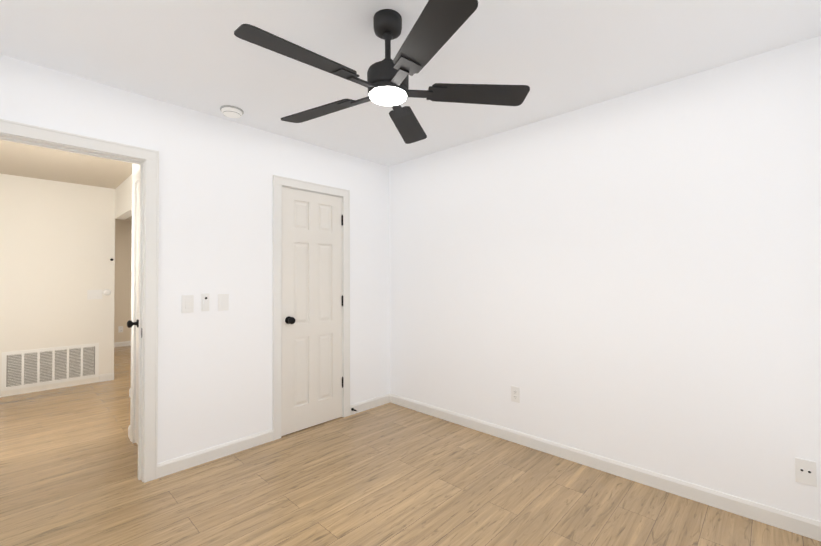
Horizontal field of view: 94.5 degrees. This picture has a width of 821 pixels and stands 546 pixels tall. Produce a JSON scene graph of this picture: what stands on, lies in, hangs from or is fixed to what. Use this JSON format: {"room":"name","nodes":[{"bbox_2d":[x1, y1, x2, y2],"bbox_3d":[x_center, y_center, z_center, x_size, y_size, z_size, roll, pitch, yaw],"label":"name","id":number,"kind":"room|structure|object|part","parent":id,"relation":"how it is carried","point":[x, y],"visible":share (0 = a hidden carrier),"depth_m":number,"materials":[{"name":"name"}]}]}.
{"room":"empty bedroom","nodes":[
{"label":"empty bedroom","id":0,"kind":"room"},
{"bbox_2d":[0,174,114,396],"bbox_3d":[-4.276,0.135,4.423,0.132,2.440,1.300,-1,-1,44],"label":"wall","id":1,"kind":"structure","parent":0,"point":[57,246],"depth_m":4.45,"materials":[{"name":"white paint"}]},
{"bbox_3d":[-4.170,1.080,4.430,0.013,0.420,0.824,-1,-1,44],"label":"return air vent","id":2,"kind":"part","parent":1,"relation":"part of","materials":[{"name":"white metal"}]},
{"bbox_2d":[95,290,101,298],"bbox_3d":[-3.892,0.268,4.736,0.012,0.118,0.072,-1,-1,44],"label":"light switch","id":3,"kind":"object","parent":1,"relation":"attached to","point":[98,294],"visible":1,"depth_m":4.73,"materials":[{"name":"white plastic"}]},
{"bbox_2d":[103,289,110,294],"bbox_3d":[-3.834,0.244,4.791,0.020,0.080,0.080,-1,-1,44],"label":"light switch","id":4,"kind":"object","parent":1,"relation":"attached to","point":[106,291],"visible":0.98,"depth_m":4.79,"materials":[{"name":"white plastic"}]},
{"bbox_2d":[114,219,131,342],"bbox_3d":[-5.778,0.183,7.101,0.120,2.440,3.100,-1,-1,44],"label":"wall","id":5,"kind":"structure","parent":0,"point":[123,255],"depth_m":7.28,"materials":[{"name":"beige paint"}]},
{"bbox_2d":[118,326,122,332],"bbox_3d":[-5.533,1.074,7.245,0.010,0.118,0.072,-1,-1,44],"label":"outlet","id":6,"kind":"object","parent":5,"relation":"attached to","point":[120,328],"visible":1,"depth_m":7.24,"materials":[{"name":"white plastic"}]},
{"bbox_2d":[114,341,130,346],"bbox_3d":[-5.241,1.364,7.544,0.013,0.088,1.700,-1,-1,44],"label":"baseboard","id":7,"kind":"structure","parent":5,"relation":"attached to","point":[117,344],"depth_m":7.25,"materials":[{"name":"white wood"}]},
{"bbox_2d":[115,174,131,219],"bbox_3d":[-2.918,0.124,4.095,2.310,2.440,0.100,-1,-1,44],"label":"wall","id":8,"kind":"structure","parent":0,"point":[123,200],"depth_m":4.51,"materials":[{"name":"white paint"}]},
{"bbox_2d":[132,163,139,174],"bbox_3d":[-1.290,0.108,3.556,0.790,2.440,2.030,-1,-1,44],"label":"wall","id":9,"kind":"structure","parent":0,"point":[135,168],"depth_m":3.03,"materials":[{"name":"white paint"}]},
{"bbox_2d":[127,169,139,444],"bbox_3d":[-1.951,0.271,2.838,0.610,2.100,0.120,-1,-1,44],"label":"door","id":10,"kind":"structure","parent":9,"relation":"attached to","point":[135,178],"depth_m":2.97,"materials":[{"name":"white wood"}]},
{"bbox_2d":[0,54,389,463],"bbox_3d":[-1.330,0.098,2.855,0.120,2.440,3.100,-1,-1,44],"label":"wall","id":11,"kind":"structure","parent":0,"point":[216,174],"depth_m":2.72,"materials":[{"name":"white paint"}]},
{"bbox_2d":[0,119,158,482],"bbox_3d":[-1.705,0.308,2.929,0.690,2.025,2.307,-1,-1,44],"label":"door frame","id":12,"kind":"structure","parent":11,"relation":"attached to","point":[140,263],"depth_m":2.42,"materials":[{"name":"white wood"}]},
{"bbox_2d":[181,295,193,312],"bbox_3d":[-1.509,0.209,2.570,0.012,0.118,0.072,-1,-1,44],"label":"light switch","id":13,"kind":"object","parent":11,"relation":"attached to","point":[187,304],"visible":1,"depth_m":2.57,"materials":[{"name":"white plastic"}]},
{"bbox_2d":[201,293,208,310],"bbox_3d":[-1.429,0.205,2.647,0.020,0.124,0.052,-1,-1,44],"label":"switch","id":14,"kind":"object","parent":11,"relation":"attached to","point":[205,302],"visible":1,"depth_m":2.64,"materials":[{"name":"white plastic"}]},
{"bbox_2d":[157,429,272,477],"bbox_3d":[-1.355,1.272,2.708,0.013,0.088,0.777,-1,-1,44],"label":"baseboard","id":15,"kind":"structure","parent":11,"relation":"attached to","point":[181,463],"depth_m":2.66,"materials":[{"name":"white wood"}]},
{"bbox_2d":[218,294,228,310],"bbox_3d":[-1.350,0.211,2.737,0.012,0.118,0.072,-1,-1,44],"label":"light switch","id":16,"kind":"object","parent":11,"relation":"attached to","point":[223,301],"visible":1,"depth_m":2.73,"materials":[{"name":"white plastic"}]},
{"bbox_2d":[272,175,349,440],"bbox_3d":[-0.873,0.273,3.315,0.140,2.100,0.750,-1,-1,44],"label":"trim","id":17,"kind":"structure","parent":11,"relation":"attached to","point":[279,182],"depth_m":3.06,"materials":[{"name":"white wood"}]},
{"bbox_2d":[281,187,342,435],"bbox_3d":[-0.848,0.308,3.297,0.180,2.013,0.605,-1,-1,44],"label":"closet door","id":18,"kind":"structure","parent":11,"relation":"in","point":[311,351],"depth_m":3.26,"materials":[{"name":"white wood"}]},
{"bbox_2d":[350,394,387,414],"bbox_3d":[-0.401,1.283,3.707,0.013,0.088,0.485,-1,-1,44],"label":"baseboard","id":19,"kind":"structure","parent":11,"relation":"attached to","point":[381,400],"depth_m":3.70,"materials":[{"name":"white wood"}]},
{"bbox_2d":[0,346,820,545],"bbox_3d":[-2.312,1.367,3.778,9.690,0.060,3.340,-1,-1,44],"label":"floor","id":20,"kind":"structure","parent":0,"point":[390,474],"depth_m":2.25,"materials":[{"name":"beige wood"}]},
{"bbox_2d":[0,0,820,219],"bbox_3d":[-2.323,-1.133,3.817,9.690,0.060,3.340,-1,-1,44],"label":"ceiling","id":21,"kind":"structure","parent":0,"point":[558,57],"depth_m":1.98,"materials":[{"name":"white paint"}]},
{"bbox_2d":[220,105,243,117],"bbox_3d":[-1.235,-1.106,2.624,0.148,0.040,0.148,-1,-1,44],"label":"smoke detector","id":22,"kind":"object","parent":21,"relation":"attached to","point":[229,111],"visible":1,"depth_m":2.59,"materials":[{"name":"white plastic"}]},
{"bbox_2d":[234,0,529,143],"bbox_3d":[-0.135,-0.960,1.692,1.243,0.372,1.217,-1,-1,44],"label":"ceiling fan","id":23,"kind":"object","parent":21,"relation":"hanging from","point":[438,24],"visible":1,"depth_m":1.62,"materials":[{"name":"black metal"}]},
{"bbox_2d":[389,36,820,521],"bbox_3d":[-1.205,0.130,4.962,9.690,2.440,0.120,-1,-1,44],"label":"wall","id":24,"kind":"structure","parent":0,"point":[633,279],"depth_m":2.35,"materials":[{"name":"white paint"}]},
{"bbox_2d":[511,386,519,402],"bbox_3d":[0.812,0.940,2.936,0.072,0.118,0.010,-1,-1,44],"label":"outlet","id":25,"kind":"object","parent":24,"relation":"attached to","point":[515,394],"visible":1,"depth_m":2.93,"materials":[{"name":"white plastic"}]},
{"bbox_2d":[388,393,820,540],"bbox_3d":[0.978,1.262,2.772,3.300,0.088,0.013,-1,-1,44],"label":"baseboard","id":26,"kind":"structure","parent":24,"relation":"attached to","point":[792,522],"depth_m":2.33,"materials":[{"name":"white wood"}]},
{"bbox_2d":[795,457,816,486],"bbox_3d":[1.938,0.976,1.861,0.072,0.118,0.010,-1,-1,44],"label":"cable wall plate","id":27,"kind":"object","parent":24,"relation":"attached to","point":[805,471],"visible":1,"depth_m":1.86,"materials":[{"name":"white plastic"}]}
]}

